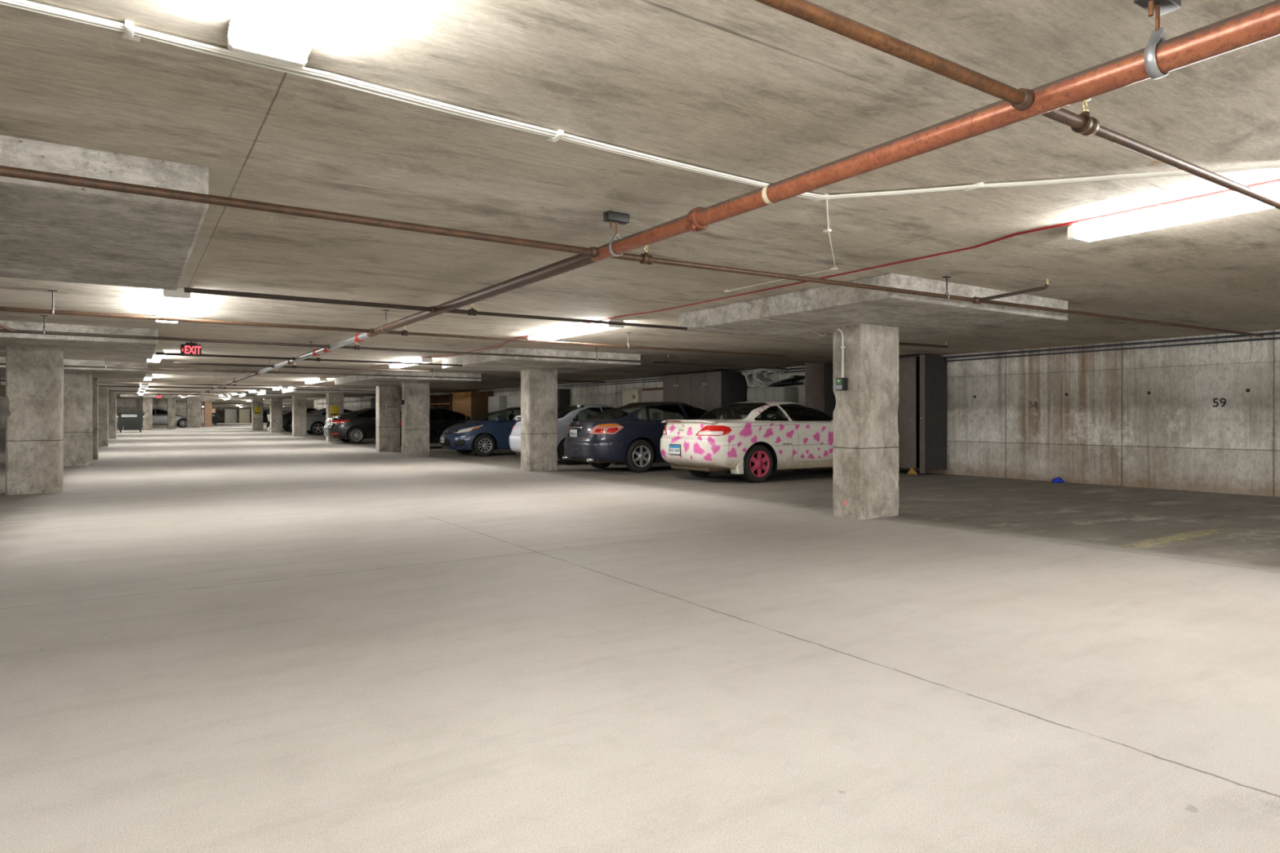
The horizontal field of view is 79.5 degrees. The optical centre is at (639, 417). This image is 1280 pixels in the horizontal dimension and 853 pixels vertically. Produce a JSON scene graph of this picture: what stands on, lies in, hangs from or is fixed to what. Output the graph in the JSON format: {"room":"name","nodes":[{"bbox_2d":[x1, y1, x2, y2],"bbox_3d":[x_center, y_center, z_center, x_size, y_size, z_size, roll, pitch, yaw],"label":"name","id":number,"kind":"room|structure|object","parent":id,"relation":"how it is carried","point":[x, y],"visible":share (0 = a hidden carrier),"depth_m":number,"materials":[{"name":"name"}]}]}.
{"room":"parking garage","nodes":[
{"label":"parking garage","id":0,"kind":"room"},
{"bbox_2d":[0,395,6,428],"bbox_3d":[-25.741,-0.255,24.621,0.250,2.850,80.500,0,0,-34],"label":"wall","id":1,"kind":"structure","parent":0,"point":[2,399],"depth_m":56.26,"materials":[{"name":"concrete"}]},
{"bbox_2d":[116,399,202,426],"bbox_3d":[-43.034,-0.255,62.324,13.150,2.850,0.250,0,0,-34],"label":"wall","id":2,"kind":"structure","parent":0,"point":[122,405],"depth_m":63.98,"materials":[{"name":"concrete"}]},
{"bbox_2d":[202,407,308,422],"bbox_3d":[-60.752,-0.255,113.459,39.700,2.850,0.250,0,0,-34],"label":"wall","id":3,"kind":"structure","parent":0,"point":[220,419],"depth_m":114.07,"materials":[{"name":"concrete"}]},
{"bbox_2d":[0,422,1279,852],"bbox_3d":[-23.843,0.945,57.691,39.900,0.350,133.500,0,0,-34],"label":"floor","id":4,"kind":"structure","parent":0,"point":[221,637],"depth_m":3.51,"materials":[{"name":"concrete"}]},
{"bbox_2d":[0,378,139,446],"bbox_3d":[-19.684,-0.111,26.842,3.700,2.257,3.500,0,0,-34],"label":"concrete pillar","id":5,"kind":"structure","parent":4,"relation":"on","point":[103,392],"depth_m":27.05,"materials":[{"name":"grey concrete"}]},
{"bbox_2d":[0,357,147,466],"bbox_3d":[-13.997,-0.060,18.314,3.740,2.359,5.200,0,0,-34],"label":"concrete pillar","id":6,"kind":"structure","parent":4,"relation":"on","point":[77,381],"depth_m":17.62,"materials":[{"name":"grey concrete"}]},
{"bbox_2d":[0,320,158,494],"bbox_3d":[-9.246,-0.060,11.158,3.740,2.359,3.380,0,0,-34],"label":"concrete pillar","id":7,"kind":"structure","parent":4,"relation":"on","point":[34,362],"depth_m":11.26,"materials":[{"name":"grey concrete"}]},
{"bbox_2d":[92,377,97,459],"bbox_3d":[-14.444,0.031,19.927,0.660,2.118,0.420,0,0,-34],"label":"concrete pillar","id":8,"kind":"structure","parent":4,"relation":"on","point":[95,380],"depth_m":19.90,"materials":[{"name":"grey concrete"}]},
{"bbox_2d":[0,134,208,290],"bbox_3d":[-4.504,-0.060,4.008,3.730,2.359,2.940,0,0,-34],"label":"ceiling beam","id":9,"kind":"structure","parent":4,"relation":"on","point":[49,231],"depth_m":4.01,"materials":[{"name":"grey concrete"}]},
{"bbox_2d":[108,390,137,439],"bbox_3d":[-24.358,-0.179,33.882,3.700,2.247,3.400,0,0,-34],"label":"concrete pillar","id":10,"kind":"structure","parent":4,"relation":"on","point":[112,394],"depth_m":34.31,"materials":[{"name":"grey concrete"}]},
{"bbox_2d":[116,411,145,432],"bbox_3d":[-29.197,0.254,44.107,1.390,1.190,1.090,0,0,-34],"label":"dumpster","id":11,"kind":"object","parent":4,"relation":"on","point":[126,420],"visible":0.97,"depth_m":43.73,"materials":[{"name":"plastic"}]},
{"bbox_2d":[120,394,155,430],"bbox_3d":[-32.175,-0.344,49.278,1.870,2.290,2.100,0,0,-34],"label":"concrete pillar","id":12,"kind":"structure","parent":4,"relation":"on","point":[147,398],"depth_m":49.34,"materials":[{"name":"grey concrete"}]},
{"bbox_2d":[137,408,186,427],"bbox_3d":[-36.494,0.040,58.594,4.800,1.460,1.991,0,0,-34],"label":"car","id":13,"kind":"object","parent":4,"relation":"on","point":[159,415],"visible":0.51,"depth_m":57.99,"materials":[{"name":"grey metal"}]},
{"bbox_2d":[152,395,178,429],"bbox_3d":[-32.536,-0.371,52.399,1.800,2.295,2.100,0,0,-34],"label":"concrete pillar","id":14,"kind":"structure","parent":4,"relation":"on","point":[171,402],"depth_m":52.44,"materials":[{"name":"grey concrete"}]},
{"bbox_2d":[175,396,203,427],"bbox_3d":[-34.366,-0.380,58.146,2.230,2.299,2.100,0,0,-34],"label":"concrete pillar","id":15,"kind":"structure","parent":4,"relation":"on","point":[193,404],"depth_m":58.17,"materials":[{"name":"grey concrete"}]},
{"bbox_2d":[202,409,204,422],"bbox_3d":[-62.606,-0.181,108.116,2.500,1.898,1.000,0,0,-34],"label":"cabinet","id":16,"kind":"object","parent":4,"relation":"on","point":[202,410],"visible":0.02,"depth_m":108.23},
{"bbox_2d":[200,399,214,426],"bbox_3d":[-36.553,-0.380,64.016,1.880,2.299,2.100,0,0,-34],"label":"concrete pillar","id":17,"kind":"structure","parent":4,"relation":"on","point":[207,402],"depth_m":64.08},
{"bbox_2d":[203,413,218,425],"bbox_3d":[-43.233,0.150,77.520,1.290,1.240,1.040,0,0,-34],"label":"dumpster","id":18,"kind":"object","parent":4,"relation":"on","point":[215,415],"visible":0.55,"depth_m":77.35,"materials":[{"name":"plastic"}]},
{"bbox_2d":[224,408,236,422],"bbox_3d":[-58.857,-0.231,110.605,1.500,1.998,1.000,0,0,-34],"label":"cabinet","id":19,"kind":"object","parent":4,"relation":"on","point":[230,415],"visible":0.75,"depth_m":110.15,"materials":[{"name":"grey metal"}]},
{"bbox_2d":[238,408,249,422],"bbox_3d":[-57.399,-0.231,111.573,1.400,1.998,1.000,0,0,-34],"label":"cabinet","id":20,"kind":"object","parent":4,"relation":"on","point":[243,414],"visible":0.83,"depth_m":111.18,"materials":[{"name":"beige metal"}]},
{"bbox_2d":[228,395,289,430],"bbox_3d":[-24.550,-0.306,49.899,3.500,2.274,3.500,0,0,-34],"label":"concrete pillar","id":21,"kind":"structure","parent":4,"relation":"on","point":[256,419],"depth_m":49.54,"materials":[{"name":"grey concrete"}]},
{"bbox_2d":[254,407,260,413],"bbox_3d":[-24.633,-0.449,49.535,0.330,0.460,0.014,0,0,-34],"label":"warning sign","id":22,"kind":"object","parent":21,"relation":"attached to","point":[257,410],"visible":1,"depth_m":49.53,"materials":[{"name":"yellow metal"}]},
{"bbox_2d":[266,414,270,429],"bbox_3d":[-22.966,0.306,49.113,0.725,1.074,1.940,0,0,28],"label":"motorcycle","id":23,"kind":"object","parent":4,"relation":"on","point":[268,425],"visible":0.05,"depth_m":48.35,"materials":[{"name":"metal"}]},
{"bbox_2d":[266,409,270,422],"bbox_3d":[-54.192,-0.206,113.703,1.700,1.948,1.000,0,0,-34],"label":"cabinet","id":24,"kind":"object","parent":4,"relation":"on","point":[268,411],"visible":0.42,"depth_m":112.98,"materials":[{"name":"grey metal"}]},
{"bbox_2d":[238,393,312,432],"bbox_3d":[-21.370,-0.252,45.109,3.500,2.264,3.400,0,0,-34],"label":"concrete pillar","id":25,"kind":"structure","parent":4,"relation":"on","point":[276,402],"depth_m":44.92,"materials":[{"name":"grey concrete"}]},
{"bbox_2d":[255,390,325,436],"bbox_3d":[-17.276,-0.181,38.944,3.500,2.249,3.400,0,0,-34],"label":"concrete pillar","id":26,"kind":"structure","parent":4,"relation":"on","point":[299,402],"depth_m":38.75,"materials":[{"name":"grey concrete"}]},
{"bbox_2d":[282,408,316,431],"bbox_3d":[-20.380,0.135,48.047,4.700,1.460,2.004,0,0,-34],"label":"car","id":27,"kind":"object","parent":4,"relation":"on","point":[286,416],"visible":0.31,"depth_m":46.51,"materials":[{"name":"black paint"}]},
{"bbox_2d":[281,385,375,441],"bbox_3d":[-12.823,-0.114,32.238,3.500,2.251,3.400,0,0,-34],"label":"concrete pillar","id":28,"kind":"structure","parent":4,"relation":"on","point":[332,397],"depth_m":31.96,"materials":[{"name":"grey concrete"}]},
{"bbox_2d":[330,405,338,416],"bbox_3d":[-12.725,-0.268,32.054,0.330,0.460,0.014,0,0,-34],"label":"warning sign","id":29,"kind":"object","parent":28,"relation":"attached to","point":[334,409],"visible":0.96,"depth_m":32.04,"materials":[{"name":"yellow metal"}]},
{"bbox_2d":[306,408,353,435],"bbox_3d":[-16.562,0.184,42.659,4.900,1.480,2.040,0,0,-34],"label":"car","id":30,"kind":"object","parent":4,"relation":"on","point":[316,420],"visible":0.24,"depth_m":41.20,"materials":[{"name":"grey metal"}]},
{"bbox_2d":[323,407,401,443],"bbox_3d":[-10.584,0.306,31.746,4.577,1.440,1.987,0,0,-34],"label":"car","id":31,"kind":"object","parent":4,"relation":"on","point":[353,427],"visible":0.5,"depth_m":30.36,"materials":[{"name":"black paint"}]},
{"bbox_2d":[330,420,349,423],"bbox_3d":[-11.777,0.166,30.137,0.812,0.142,0.159,0,0,-3],"label":"tail light","id":32,"kind":"object","parent":31,"relation":"attached to","point":[331,421],"depth_m":30.09,"materials":[{"name":"red plastic"}]},
{"bbox_2d":[370,397,375,408],"bbox_3d":[-15.886,-0.179,47.490,0.870,2.100,2.300,0,0,-34],"label":"tall cabinet","id":33,"kind":"object","parent":4,"relation":"on","point":[372,399],"visible":0.14,"depth_m":47.76,"materials":[{"name":"grey metal"}]},
{"bbox_2d":[375,385,399,452],"bbox_3d":[-8.100,0.029,24.736,0.670,2.114,0.424,0,0,-34],"label":"concrete pillar","id":34,"kind":"structure","parent":4,"relation":"on","point":[387,397],"depth_m":24.55,"materials":[{"name":"grey concrete"}]},
{"bbox_2d":[334,370,481,456],"bbox_3d":[-7.058,-0.060,23.012,2.900,2.359,4.950,0,0,-34],"label":"concrete pillar","id":35,"kind":"structure","parent":4,"relation":"on","point":[415,407],"depth_m":22.15,"materials":[{"name":"grey concrete"}]},
{"bbox_2d":[400,406,470,446],"bbox_3d":[-6.994,0.338,27.706,4.400,1.479,2.004,0,0,-34],"label":"car","id":36,"kind":"object","parent":4,"relation":"on","point":[441,419],"visible":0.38,"depth_m":26.78,"materials":[{"name":"black paint"}]},
{"bbox_2d":[429,393,452,410],"bbox_3d":[-9.471,-0.077,37.675,0.900,2.100,3.450,0,0,-34],"label":"shelving","id":37,"kind":"object","parent":4,"relation":"on","point":[444,401],"visible":0.25,"depth_m":37.35,"materials":[{"name":"brown wood"}]},
{"bbox_2d":[452,391,493,420],"bbox_3d":[-7.598,-0.082,34.808,1.090,2.160,2.300,0,0,-34],"label":"wardrobe","id":38,"kind":"object","parent":4,"relation":"on","point":[472,404],"visible":0.37,"depth_m":33.92,"materials":[{"name":"brown wood"}]},
{"bbox_2d":[488,395,506,420],"bbox_3d":[-5.625,0.081,31.946,0.970,1.920,1.150,0,0,-34],"label":"tall cabinet","id":39,"kind":"object","parent":4,"relation":"on","point":[495,403],"visible":0.38,"depth_m":31.39,"materials":[{"name":"grey metal"}]},
{"bbox_2d":[440,406,582,456],"bbox_3d":[-3.791,0.390,23.627,4.657,1.460,1.938,0,0,-34],"label":"car","id":40,"kind":"object","parent":4,"relation":"on","point":[482,437],"visible":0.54,"depth_m":22.26,"materials":[{"name":"blue paint"}]},
{"bbox_2d":[443,439,450,446],"bbox_3d":[-5.567,0.721,22.179,0.065,0.204,0.452,0,0,-38],"label":"grille","id":41,"kind":"object","parent":40,"relation":"attached to","point":[446,442],"depth_m":22.13,"materials":[{"name":"black plastic"}]},
{"bbox_2d":[494,417,501,422],"bbox_3d":[-4.153,0.050,22.380,0.140,0.140,0.260,0,0,-34],"label":"mirror","id":42,"kind":"object","parent":40,"relation":"attached to","point":[496,419],"depth_m":22.29,"materials":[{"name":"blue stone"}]},
{"bbox_2d":[506,395,520,420],"bbox_3d":[-4.505,0.081,30.259,0.970,1.920,1.400,0,0,-34],"label":"tall cabinet","id":43,"kind":"object","parent":4,"relation":"on","point":[513,401],"visible":0.22,"depth_m":30.00,"materials":[{"name":"grey metal"}]},
{"bbox_2d":[442,346,640,471],"bbox_3d":[-2.082,-0.060,15.663,2.860,2.359,3.300,0,0,-34],"label":"concrete pillar","id":44,"kind":"structure","parent":4,"relation":"on","point":[539,375],"depth_m":16.06,"materials":[{"name":"grey concrete"}]},
{"bbox_2d":[557,388,569,414],"bbox_3d":[-3.211,0.025,28.807,0.420,2.150,1.650,0,0,-34],"label":"tall cabinet","id":45,"kind":"object","parent":4,"relation":"on","point":[563,394],"visible":0.12,"depth_m":28.10,"materials":[{"name":"black metal"}]},
{"bbox_2d":[509,404,642,464],"bbox_3d":[-1.037,0.390,19.658,4.620,1.460,1.952,0,0,-34],"label":"car","id":46,"kind":"object","parent":4,"relation":"on","point":[563,423],"visible":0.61,"depth_m":18.53,"materials":[{"name":"silver metal"}]},
{"bbox_2d":[622,388,642,413],"bbox_3d":[-0.021,0.110,23.753,0.696,1.980,0.900,0,0,-34],"label":"locker","id":47,"kind":"object","parent":4,"relation":"on","point":[631,395],"visible":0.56,"depth_m":23.50,"materials":[{"name":"beige metal"}]},
{"bbox_2d":[562,401,728,472],"bbox_3d":[0.672,0.383,17.084,4.820,1.475,1.984,0,0,-34],"label":"car","id":48,"kind":"object","parent":4,"relation":"on","point":[633,442],"visible":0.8,"depth_m":15.67,"materials":[{"name":"blue paint"}]},
{"bbox_2d":[589,423,623,434],"bbox_3d":[-0.672,0.224,15.365,0.700,0.215,0.151,0,0,1],"label":"tail light","id":49,"kind":"object","parent":48,"relation":"attached to","point":[594,428],"depth_m":15.35,"materials":[{"name":"red plastic"}]},
{"bbox_2d":[641,389,662,420],"bbox_3d":[0.640,0.150,22.692,0.770,1.900,1.140,0,0,-34],"label":"tall cabinet","id":50,"kind":"object","parent":4,"relation":"on","point":[648,395],"visible":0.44,"depth_m":22.51,"materials":[{"name":"white plastic"}]},
{"bbox_2d":[642,387,662,391],"bbox_3d":[0.677,-0.838,22.716,0.660,0.065,1.180,0,0,-34],"label":"plank","id":51,"kind":"object","parent":50,"relation":"on","point":[650,388],"visible":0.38,"depth_m":22.56,"materials":[{"name":"brown wood"}]},
{"bbox_2d":[662,370,746,420],"bbox_3d":[1.707,-0.050,20.958,0.910,2.300,2.570,0,0,-34],"label":"tall cabinet","id":52,"kind":"object","parent":4,"relation":"on","point":[709,390],"visible":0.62,"depth_m":20.18,"materials":[{"name":"grey metal"}]},
{"bbox_2d":[660,400,833,482],"bbox_3d":[2.621,0.403,14.620,4.739,1.435,2.000,0,0,-34],"label":"car","id":53,"kind":"object","parent":4,"relation":"on","point":[752,443],"visible":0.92,"depth_m":13.44,"materials":[{"name":"white paint"}]},
{"bbox_2d":[662,425,667,435],"bbox_3d":[0.491,0.219,14.008,0.145,0.175,0.609,0,0,13],"label":"tail light","id":54,"kind":"object","parent":53,"relation":"attached to","point":[665,429],"depth_m":13.80,"materials":[{"name":"red plastic"}]},
{"bbox_2d":[695,425,731,435],"bbox_3d":[1.230,0.219,12.895,0.609,0.175,0.145,0,0,10],"label":"tail light","id":55,"kind":"object","parent":53,"relation":"attached to","point":[700,430],"depth_m":12.87,"materials":[{"name":"red plastic"}]},
{"bbox_2d":[746,386,797,418],"bbox_3d":[3.254,0.180,19.038,0.456,1.840,1.320,0,0,-34],"label":"tall cabinet","id":56,"kind":"object","parent":4,"relation":"on","point":[771,393],"visible":0.31,"depth_m":18.66,"materials":[{"name":"grey metal"}]},
{"bbox_2d":[742,368,786,386],"bbox_3d":[3.080,-0.983,19.151,0.476,0.425,1.181,0,0,-34],"label":"garden chair","id":57,"kind":"object","parent":56,"relation":"on","point":[761,370],"visible":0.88,"depth_m":19.10,"materials":[{"name":"white plastic"}]},
{"bbox_2d":[741,368,784,385],"bbox_3d":[3.053,-1.024,19.193,0.476,0.425,1.181,0,0,-34],"label":"garden chair","id":58,"kind":"object","parent":57,"relation":"on","point":[762,378],"visible":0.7,"depth_m":19.15,"materials":[{"name":"white plastic"}]},
{"bbox_2d":[768,375,804,386],"bbox_3d":[3.569,-0.875,18.560,0.424,0.240,0.875,0,0,-34],"label":"lounger","id":59,"kind":"object","parent":56,"relation":"on","point":[791,380],"visible":0.87,"depth_m":18.41,"materials":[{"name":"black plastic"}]},
{"bbox_2d":[679,273,1067,519],"bbox_3d":[2.515,-0.060,8.668,2.900,2.359,3.060,0,0,-34],"label":"concrete pillar","id":60,"kind":"structure","parent":4,"relation":"on","point":[872,322],"depth_m":8.51,"materials":[{"name":"grey concrete"}]},
{"bbox_2d":[835,377,847,390],"bbox_3d":[2.261,-0.375,8.625,0.089,0.140,0.100,0,0,-34],"label":"control box","id":61,"kind":"object","parent":60,"relation":"attached to","point":[841,383],"visible":1,"depth_m":8.59,"materials":[{"name":"black plastic"}]},
{"bbox_2d":[837,328,845,377],"bbox_3d":[2.269,-0.724,8.662,0.034,0.568,0.094,0,0,-40],"label":"conduit","id":62,"kind":"object","parent":60,"relation":"attached to","point":[842,347],"visible":0.97,"depth_m":8.64,"materials":[{"name":"white plastic"}]},
{"bbox_2d":[804,354,946,473],"bbox_3d":[4.822,-0.070,15.923,1.310,2.300,2.565,0,0,-34],"label":"tall cabinet","id":63,"kind":"object","parent":4,"relation":"on","point":[922,412],"visible":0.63,"depth_m":15.13,"materials":[{"name":"silver metal"}]},
{"bbox_2d":[907,466,917,474],"bbox_3d":[5.320,1.035,15.020,0.012,0.140,0.240,0,0,-34],"label":"scrap","id":64,"kind":"object","parent":4,"relation":"on","point":[912,471],"visible":1,"depth_m":15.02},
{"bbox_2d":[1052,477,1064,483],"bbox_3d":[7.190,1.071,13.245,0.165,0.096,0.203,0,0,-34],"label":"rag","id":65,"kind":"object","parent":4,"relation":"on","point":[1059,480],"visible":1,"depth_m":13.19,"materials":[{"name":"blue fabric"}]},
{"bbox_2d":[0,0,1279,408],"bbox_3d":[-23.843,-1.385,57.691,39.900,0.290,133.500,0,0,-34],"label":"ceiling","id":66,"kind":"structure","parent":0,"point":[753,90],"depth_m":3.66,"materials":[{"name":"concrete"}]},
{"bbox_2d":[143,373,152,380],"bbox_3d":[-14.671,-1.192,22.909,0.229,0.092,2.400,0,0,-34],"label":"lamp","id":67,"kind":"object","parent":66,"relation":"attached to","point":[148,376],"visible":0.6,"depth_m":22.10,"materials":[{"name":"white plastic"}]},
{"bbox_2d":[146,349,164,362],"bbox_3d":[-9.469,-1.192,15.019,0.229,0.092,2.400,0,0,-34],"label":"lamp","id":68,"kind":"object","parent":66,"relation":"attached to","point":[156,358],"visible":0.57,"depth_m":14.84,"materials":[{"name":"white plastic"}]},
{"bbox_2d":[155,393,161,398],"bbox_3d":[-29.702,-1.325,47.497,0.300,0.291,0.062,0,0,-34],"label":"exit sign","id":69,"kind":"object","parent":66,"relation":"hanging from","point":[157,396],"visible":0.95,"depth_m":47.47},
{"bbox_2d":[155,288,191,323],"bbox_3d":[-5.077,-1.192,8.333,0.229,0.092,2.400,0,0,-34],"label":"lamp","id":70,"kind":"object","parent":66,"relation":"attached to","point":[172,303],"visible":0.71,"depth_m":7.80,"materials":[{"name":"white plastic"}]},
{"bbox_2d":[180,341,201,356],"bbox_3d":[-7.169,-1.110,12.284,0.285,0.260,0.062,0,0,-34],"label":"exit sign","id":71,"kind":"object","parent":66,"relation":"hanging from","point":[192,349],"visible":0.96,"depth_m":12.26,"materials":[{"name":"plastic"}]},
{"bbox_2d":[248,390,261,392],"bbox_3d":[-18.763,-1.270,37.477,0.229,0.092,2.400,0,1,-34],"label":"lamp","id":72,"kind":"object","parent":66,"relation":"attached to","point":[252,391],"visible":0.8,"depth_m":37.09,"materials":[{"name":"white plastic"}]},
{"bbox_2d":[272,386,288,390],"bbox_3d":[-14.653,-1.192,31.324,0.229,0.092,2.400,0,0,-34],"label":"lamp","id":73,"kind":"object","parent":66,"relation":"attached to","point":[277,387],"visible":0.66,"depth_m":30.77,"materials":[{"name":"white plastic"}]},
{"bbox_2d":[226,0,335,68],"bbox_3d":[-0.533,-1.192,1.471,0.229,0.092,2.400,0,0,-34],"label":"lamp","id":74,"kind":"object","parent":66,"relation":"attached to","point":[284,32],"visible":1,"depth_m":2.28,"materials":[{"name":"white plastic"}]},
{"bbox_2d":[0,357,605,382],"bbox_3d":[-8.719,-1.119,17.198,18.500,0.242,0.065,0,0,-34],"label":"pipe","id":75,"kind":"object","parent":66,"relation":"hanging from","point":[64,366],"visible":0.92,"depth_m":17.47,"materials":[{"name":"black metal"}]},
{"bbox_2d":[305,377,327,383],"bbox_3d":[-10.631,-1.192,25.231,0.229,0.092,2.400,0,0,-34],"label":"lamp","id":76,"kind":"object","parent":66,"relation":"attached to","point":[322,380],"visible":0.99,"depth_m":24.67,"materials":[{"name":"white plastic"}]},
{"bbox_2d":[0,315,786,369],"bbox_3d":[-4.508,-1.119,10.856,18.500,0.242,0.550,0,0,-34],"label":"pipe","id":77,"kind":"object","parent":66,"relation":"hanging from","point":[7,330],"visible":0.91,"depth_m":10.95,"materials":[{"name":"black metal"}]},
{"bbox_2d":[0,289,786,357],"bbox_3d":[-4.294,-1.119,8.456,16.200,0.242,0.065,0,0,-34],"label":"pipe","id":78,"kind":"object","parent":66,"relation":"hanging from","point":[404,332],"visible":0.98,"depth_m":8.77,"materials":[{"name":"black metal"}]},
{"bbox_2d":[389,357,432,368],"bbox_3d":[-5.066,-1.192,16.922,0.229,0.092,2.400,0,0,-34],"label":"lamp","id":79,"kind":"object","parent":66,"relation":"attached to","point":[424,360],"visible":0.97,"depth_m":16.48,"materials":[{"name":"white plastic"}]},
{"bbox_2d":[527,320,624,342],"bbox_3d":[-0.956,-1.192,10.768,0.229,0.092,2.400,0,0,-34],"label":"lamp","id":80,"kind":"object","parent":66,"relation":"attached to","point":[592,327],"visible":0.74,"depth_m":10.52,"materials":[{"name":"white plastic"}]},
{"bbox_2d":[0,165,1263,337],"bbox_3d":[1.079,-1.118,5.335,18.700,0.243,0.671,0,0,-34],"label":"pipe","id":81,"kind":"object","parent":66,"relation":"hanging from","point":[7,171],"visible":0.98,"depth_m":4.28,"materials":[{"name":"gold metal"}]},
{"bbox_2d":[0,0,1279,201],"bbox_3d":[-1.036,-1.226,2.654,9.088,0.025,1.623,0,0,-22],"label":"conduit pipe","id":82,"kind":"object","parent":66,"relation":"attached to","point":[130,32],"visible":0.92,"depth_m":3.07,"materials":[{"name":"white plastic"}]},
{"bbox_2d":[172,0,1279,398],"bbox_3d":[-13.186,-1.156,24.315,0.150,0.390,65.900,0,0,-34],"label":"pipe","id":83,"kind":"object","parent":66,"relation":"hanging from","point":[1161,56],"visible":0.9,"depth_m":2.74,"materials":[{"name":"metal"}]},
{"bbox_2d":[0,379,478,391],"bbox_3d":[-11.935,-1.059,25.206,14.000,0.123,0.065,0,0,-34],"label":"pipe","id":84,"kind":"object","parent":83,"relation":"attached to","point":[234,384],"visible":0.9,"depth_m":24.55,"materials":[{"name":"black metal"}]},
{"bbox_2d":[116,393,364,397],"bbox_3d":[-21.283,-1.169,39.284,14.000,0.123,0.065,0,0,-34],"label":"pipe","id":85,"kind":"object","parent":83,"relation":"attached to","point":[117,393],"visible":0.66,"depth_m":39.16,"materials":[{"name":"black metal"}]},
{"bbox_2d":[108,390,401,395],"bbox_3d":[-17.135,-1.091,33.036,14.000,0.123,0.065,0,0,-34],"label":"pipe","id":86,"kind":"object","parent":83,"relation":"attached to","point":[108,390],"visible":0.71,"depth_m":32.52,"materials":[{"name":"black metal"}]},
{"bbox_2d":[97,385,450,392],"bbox_3d":[-13.594,-1.059,27.705,14.000,0.123,0.065,0,0,-34],"label":"pipe","id":87,"kind":"object","parent":83,"relation":"attached to","point":[224,388],"visible":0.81,"depth_m":27.12,"materials":[{"name":"black metal"}]},
{"bbox_2d":[173,361,429,372],"bbox_3d":[-6.752,-1.059,15.863,4.900,0.123,0.065,0,0,-34],"label":"pipe","id":88,"kind":"object","parent":83,"relation":"attached to","point":[175,362],"visible":0.88,"depth_m":15.62,"materials":[{"name":"black metal"}]},
{"bbox_2d":[155,352,462,366],"bbox_3d":[-5.644,-1.059,13.778,5.120,0.123,0.065,0,0,-34],"label":"pipe","id":89,"kind":"object","parent":83,"relation":"attached to","point":[317,359],"visible":0.84,"depth_m":13.61,"materials":[{"name":"black metal"}]},
{"bbox_2d":[184,287,687,329],"bbox_3d":[-1.565,-1.059,7.604,5.065,0.123,0.065,0,0,-34],"label":"pipe","id":90,"kind":"object","parent":83,"relation":"attached to","point":[473,312],"visible":0.91,"depth_m":7.11,"materials":[{"name":"black metal"}]},
{"bbox_2d":[754,0,1279,209],"bbox_3d":[2.855,-1.059,3.564,17.700,0.125,0.067,0,0,-34],"label":"pipe","id":91,"kind":"object","parent":83,"relation":"attached to","point":[1021,99],"visible":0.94,"depth_m":2.34,"materials":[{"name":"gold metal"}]},
{"bbox_2d":[724,200,838,292],"bbox_3d":[1.296,-1.231,5.926,0.737,0.016,3.231,0,0,-4],"label":"wire","id":92,"kind":"object","parent":66,"relation":"attached to","point":[828,230],"visible":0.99,"depth_m":6.26,"materials":[{"name":"white plastic"}]},
{"bbox_2d":[294,178,1279,383],"bbox_3d":[-2.536,-1.232,13.081,0.364,0.009,35.400,0,0,-34],"label":"cable","id":93,"kind":"object","parent":66,"relation":"attached to","point":[1277,180],"visible":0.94,"depth_m":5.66,"materials":[{"name":"red plastic"}]},
{"bbox_2d":[316,331,1279,404],"bbox_3d":[-6.765,-1.180,34.340,0.036,0.036,75.300,0,0,-34],"label":"conduit","id":94,"kind":"object","parent":66,"relation":"attached to","point":[1277,332],"visible":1,"depth_m":13.07,"materials":[{"name":"grey metal"}]},
{"bbox_2d":[758,297,839,336],"bbox_3d":[1.663,-1.086,8.440,1.276,0.308,0.277,0,0,-36],"label":"wire","id":95,"kind":"object","parent":66,"relation":"hanging from","point":[758,298],"visible":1,"depth_m":8.41,"materials":[{"name":"grey metal"}]},
{"bbox_2d":[898,342,947,347],"bbox_3d":[3.789,-1.132,10.998,1.764,0.214,0.051,0,0,-30],"label":"pipe","id":96,"kind":"object","parent":66,"relation":"hanging from","point":[900,343],"visible":0.49,"depth_m":11.16,"materials":[{"name":"black metal"}]},
{"bbox_2d":[1067,182,1279,243],"bbox_3d":[3.508,-1.192,4.010,0.229,0.092,2.400,0,0,-34],"label":"lamp","id":97,"kind":"object","parent":66,"relation":"attached to","point":[1233,203],"visible":1,"depth_m":4.48,"materials":[{"name":"white plastic"}]},
{"bbox_2d":[314,329,1279,497],"bbox_3d":[-7.045,-0.255,35.235,0.257,2.850,77.500,0,0,-34],"label":"wall","id":98,"kind":"structure","parent":0,"point":[1205,418],"depth_m":12.65,"materials":[{"name":"concrete"}]},
{"bbox_2d":[317,337,1279,404],"bbox_3d":[-6.698,-1.115,34.384,0.028,0.028,75.300,0,0,-34],"label":"conduit","id":99,"kind":"object","parent":98,"relation":"attached to","point":[1273,338],"visible":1,"depth_m":13.09,"materials":[{"name":"grey metal"}]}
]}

